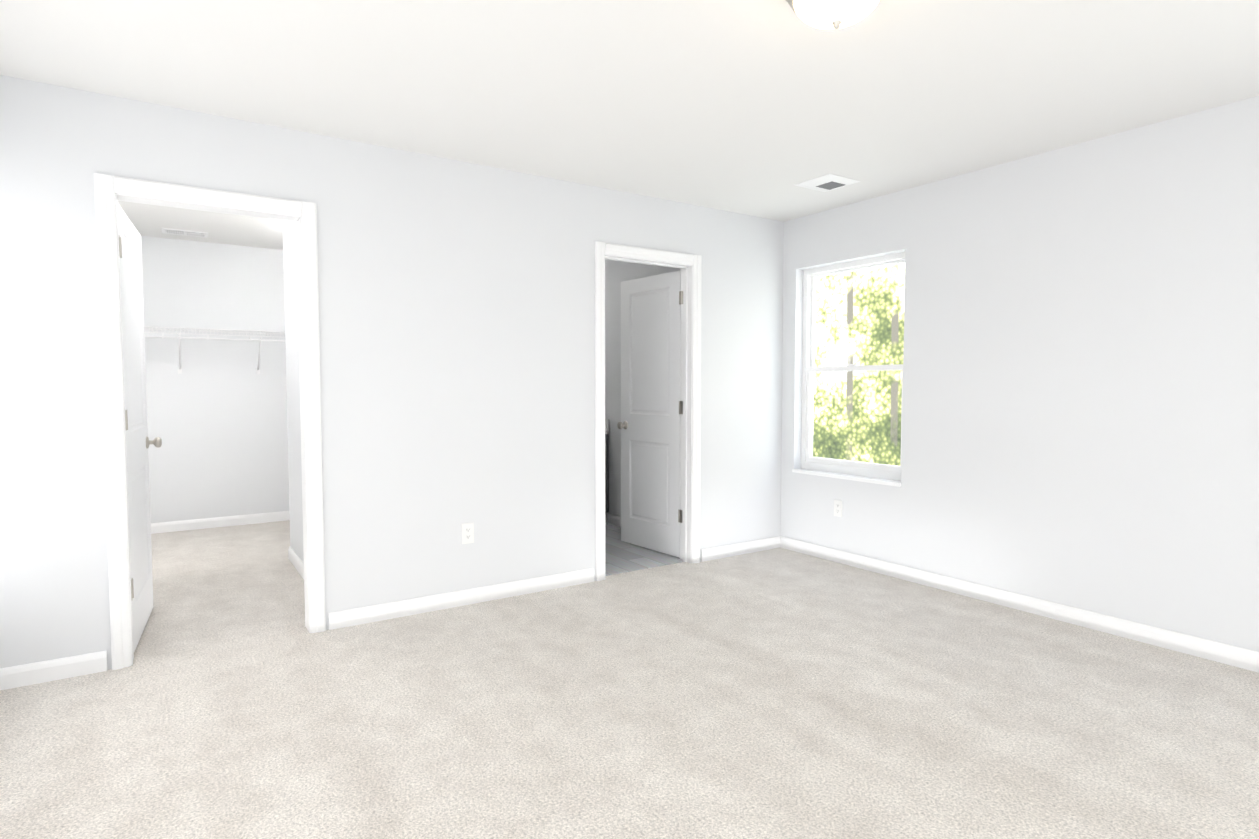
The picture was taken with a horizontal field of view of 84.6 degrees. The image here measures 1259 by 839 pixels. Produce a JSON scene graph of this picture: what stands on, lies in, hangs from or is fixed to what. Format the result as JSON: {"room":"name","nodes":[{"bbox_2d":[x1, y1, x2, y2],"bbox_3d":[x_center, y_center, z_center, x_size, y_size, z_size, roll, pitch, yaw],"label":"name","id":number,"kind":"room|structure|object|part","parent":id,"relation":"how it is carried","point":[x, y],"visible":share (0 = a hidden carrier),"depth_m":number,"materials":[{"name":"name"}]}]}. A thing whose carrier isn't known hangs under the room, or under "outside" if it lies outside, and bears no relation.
{"room":"empty bedroom","nodes":[
{"label":"empty bedroom","id":0,"kind":"room"},
{"bbox_2d":[141,236,288,522],"bbox_3d":[-3.522,-0.291,6.050,2.400,2.440,0.120,-2,3,-34],"label":"wall","id":1,"kind":"structure","parent":0,"point":[216,416],"depth_m":5.95,"materials":[{"name":"white paint"}]},
{"bbox_2d":[144,326,284,373],"bbox_3d":[-3.443,-0.572,5.829,2.264,0.372,0.310,-2,3,-34],"label":"wire shelf","id":2,"kind":"object","parent":1,"relation":"attached to","point":[208,338],"visible":0.5,"depth_m":5.74,"materials":[{"name":"white metal"}]},
{"bbox_2d":[151,511,289,533],"bbox_3d":[-3.514,0.889,6.032,2.270,0.085,0.014,-2,3,-34],"label":"baseboard","id":3,"kind":"structure","parent":1,"relation":"attached to","point":[183,525],"depth_m":6.00,"materials":[{"name":"white paint"}]},
{"bbox_2d":[283,221,303,562],"bbox_3d":[-1.619,-0.214,4.439,0.840,2.440,1.580,-2,3,-34],"label":"wall block","id":4,"kind":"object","parent":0,"point":[292,380],"depth_m":4.61,"materials":[{"name":"white paint"}]},
{"bbox_2d":[288,546,303,578],"bbox_3d":[-1.980,0.974,4.262,0.020,0.085,1.594,-2,3,-34],"label":"baseboard","id":5,"kind":"structure","parent":4,"relation":"attached to","point":[293,557],"depth_m":4.61,"materials":[{"name":"white paint"}]},
{"bbox_2d":[0,75,783,669],"bbox_3d":[-0.730,-0.193,4.013,4.760,2.440,0.120,-2,3,-34],"label":"wall","id":6,"kind":"structure","parent":0,"point":[458,343],"depth_m":3.63,"materials":[{"name":"white paint"}]},
{"bbox_2d":[0,650,106,689],"bbox_3d":[-2.444,1.042,2.839,0.480,0.085,0.014,-2,3,-34],"label":"baseboard","id":7,"kind":"structure","parent":6,"relation":"attached to","point":[96,662],"depth_m":2.87,"materials":[{"name":"white paint"}]},
{"bbox_2d":[118,204,161,651],"bbox_3d":[-2.403,0.040,3.400,0.170,2.005,0.791,-2,3,-34],"label":"closet door","id":8,"kind":"structure","parent":6,"relation":"in","point":[138,442],"depth_m":3.38,"materials":[{"name":"white paint"}]},
{"bbox_3d":[-2.596,0.123,3.691,0.170,0.064,0.100,-2,3,-34],"label":"knob","id":9,"kind":"part","parent":8,"relation":"part of","materials":[{"name":"silver metal"}]},
{"bbox_2d":[94,173,325,669],"bbox_3d":[-1.913,0.012,3.227,0.856,2.105,0.158,-2,3,-34],"label":"trim","id":10,"kind":"structure","parent":6,"relation":"attached to","point":[110,191],"depth_m":3.03,"materials":[{"name":"white paint"}]},
{"bbox_2d":[328,568,593,629],"bbox_3d":[-0.865,0.991,3.898,1.545,0.085,0.014,-2,3,-34],"label":"baseboard","id":11,"kind":"structure","parent":6,"relation":"attached to","point":[396,609],"depth_m":3.82,"materials":[{"name":"white paint"}]},
{"bbox_2d":[462,522,473,543],"bbox_3d":[-0.901,0.635,3.861,0.070,0.114,0.008,-2,3,-34],"label":"electrical outlet","id":12,"kind":"object","parent":6,"relation":"attached to","point":[467,533],"visible":1,"depth_m":3.86,"materials":[{"name":"white plastic"}]},
{"bbox_2d":[595,241,701,580],"bbox_3d":[0.101,-0.053,4.579,0.838,2.105,0.158,-2,3,-34],"label":"door frame","id":13,"kind":"structure","parent":6,"relation":"attached to","point":[689,265],"depth_m":4.70,"materials":[{"name":"white paint"}]},
{"bbox_2d":[617,270,682,557],"bbox_3d":[0.151,-0.041,5.077,0.171,2.005,0.728,-2,3,-34],"label":"bathroom door","id":14,"kind":"structure","parent":6,"relation":"in","point":[648,425],"depth_m":5.07,"materials":[{"name":"white paint"}]},
{"bbox_3d":[-0.024,0.043,5.343,0.171,0.064,0.098,-2,3,-34],"label":"knob","id":15,"kind":"part","parent":14,"relation":"part of","materials":[{"name":"silver metal"}]},
{"bbox_2d":[701,536,779,561],"bbox_3d":[0.809,0.937,5.022,0.743,0.085,0.014,-2,3,-34],"label":"baseboard","id":16,"kind":"structure","parent":6,"relation":"attached to","point":[719,552],"depth_m":5.01,"materials":[{"name":"white paint"}]},
{"bbox_2d":[0,520,1258,838],"bbox_3d":[-0.412,1.113,3.494,4.880,0.120,7.940,-2,3,-34],"label":"floor carpet","id":17,"kind":"object","parent":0,"point":[778,694],"visible":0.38,"depth_m":2.54,"materials":[{"name":"beige carpet"}]},
{"bbox_2d":[0,0,1258,249],"bbox_3d":[-0.412,-1.444,3.371,4.880,0.120,7.940,-2,3,-34],"label":"ceiling","id":18,"kind":"structure","parent":0,"point":[758,108],"depth_m":2.75,"materials":[{"name":"white paint"}]},
{"bbox_2d":[162,228,208,237],"bbox_3d":[-3.526,-1.478,5.496,0.310,0.015,0.200,-2,3,-34],"label":"ceiling vent","id":19,"kind":"object","parent":18,"relation":"in","point":[184,232],"visible":1,"depth_m":5.47,"materials":[{"name":"white metal"}]},
{"bbox_2d":[795,173,859,191],"bbox_3d":[1.186,-1.413,4.158,0.270,0.018,0.270,-2,3,-34],"label":"ceiling vent","id":20,"kind":"object","parent":18,"relation":"in","point":[827,182],"visible":1,"depth_m":4.12,"materials":[{"name":"white metal"}]},
{"bbox_2d":[786,0,879,29],"bbox_3d":[0.625,-1.249,2.083,0.330,0.145,0.330,-2,3,-34],"label":"ceiling light fixture","id":21,"kind":"object","parent":18,"relation":"attached to","point":[829,14],"visible":1,"depth_m":2.06,"materials":[{"name":"white glass"}]},
{"bbox_2d":[605,259,680,516],"bbox_3d":[0.139,-0.296,6.161,0.600,2.440,2.480,-2,3,-34],"label":"wall","id":22,"kind":"structure","parent":0,"point":[617,273],"depth_m":6.02,"materials":[{"name":"white paint"}]},
{"bbox_2d":[607,513,620,526],"bbox_3d":[-0.127,0.882,6.039,0.040,0.085,2.480,-2,3,-34],"label":"baseboard","id":23,"kind":"structure","parent":22,"relation":"attached to","point":[611,519],"depth_m":6.07,"materials":[{"name":"white paint"}]},
{"bbox_2d":[605,523,684,575],"bbox_3d":[-0.756,0.950,5.579,1.600,0.006,2.545,-2,3,-34],"label":"floor","id":24,"kind":"structure","parent":0,"point":[622,556],"depth_m":4.94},
{"bbox_2d":[605,419,608,522],"bbox_3d":[-0.662,0.424,6.320,0.559,0.974,0.900,-2,3,-34],"label":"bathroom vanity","id":25,"kind":"object","parent":24,"relation":"on","point":[606,467],"visible":0.04,"depth_m":6.10,"materials":[{"name":"grey wood"}]},
{"bbox_2d":[780,96,1258,651],"bbox_3d":[1.728,-0.215,4.478,0.160,2.440,7.290,-2,3,-34],"label":"wall","id":26,"kind":"structure","parent":0,"point":[1080,416],"depth_m":3.52,"materials":[{"name":"white paint"}]},
{"bbox_2d":[834,499,841,516],"bbox_3d":[1.443,0.615,4.793,0.008,0.114,0.070,-2,3,-34],"label":"electrical outlet","id":27,"kind":"object","parent":26,"relation":"attached to","point":[838,508],"visible":1,"depth_m":4.79,"materials":[{"name":"white plastic"}]},
{"bbox_2d":[792,252,904,486],"bbox_3d":[1.531,-0.341,4.761,0.174,1.495,0.908,-2,3,-34],"label":"window","id":28,"kind":"structure","parent":26,"relation":"in","point":[882,474],"depth_m":4.95,"materials":[{"name":"white paint"}]},
{"bbox_2d":[780,536,1258,672],"bbox_3d":[2.376,1.014,3.417,0.014,0.085,4.430,-2,3,-34],"label":"baseboard","id":29,"kind":"structure","parent":26,"relation":"attached to","point":[1247,659],"depth_m":3.64,"materials":[{"name":"white paint"}]},
{"label":"outside","id":30,"kind":"structure","parent":0,"visible":0},
{"bbox_2d":[813,263,904,465],"bbox_3d":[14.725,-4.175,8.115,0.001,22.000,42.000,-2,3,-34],"label":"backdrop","id":31,"kind":"structure","parent":30,"point":[841,417],"depth_m":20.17,"materials":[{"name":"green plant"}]}
]}

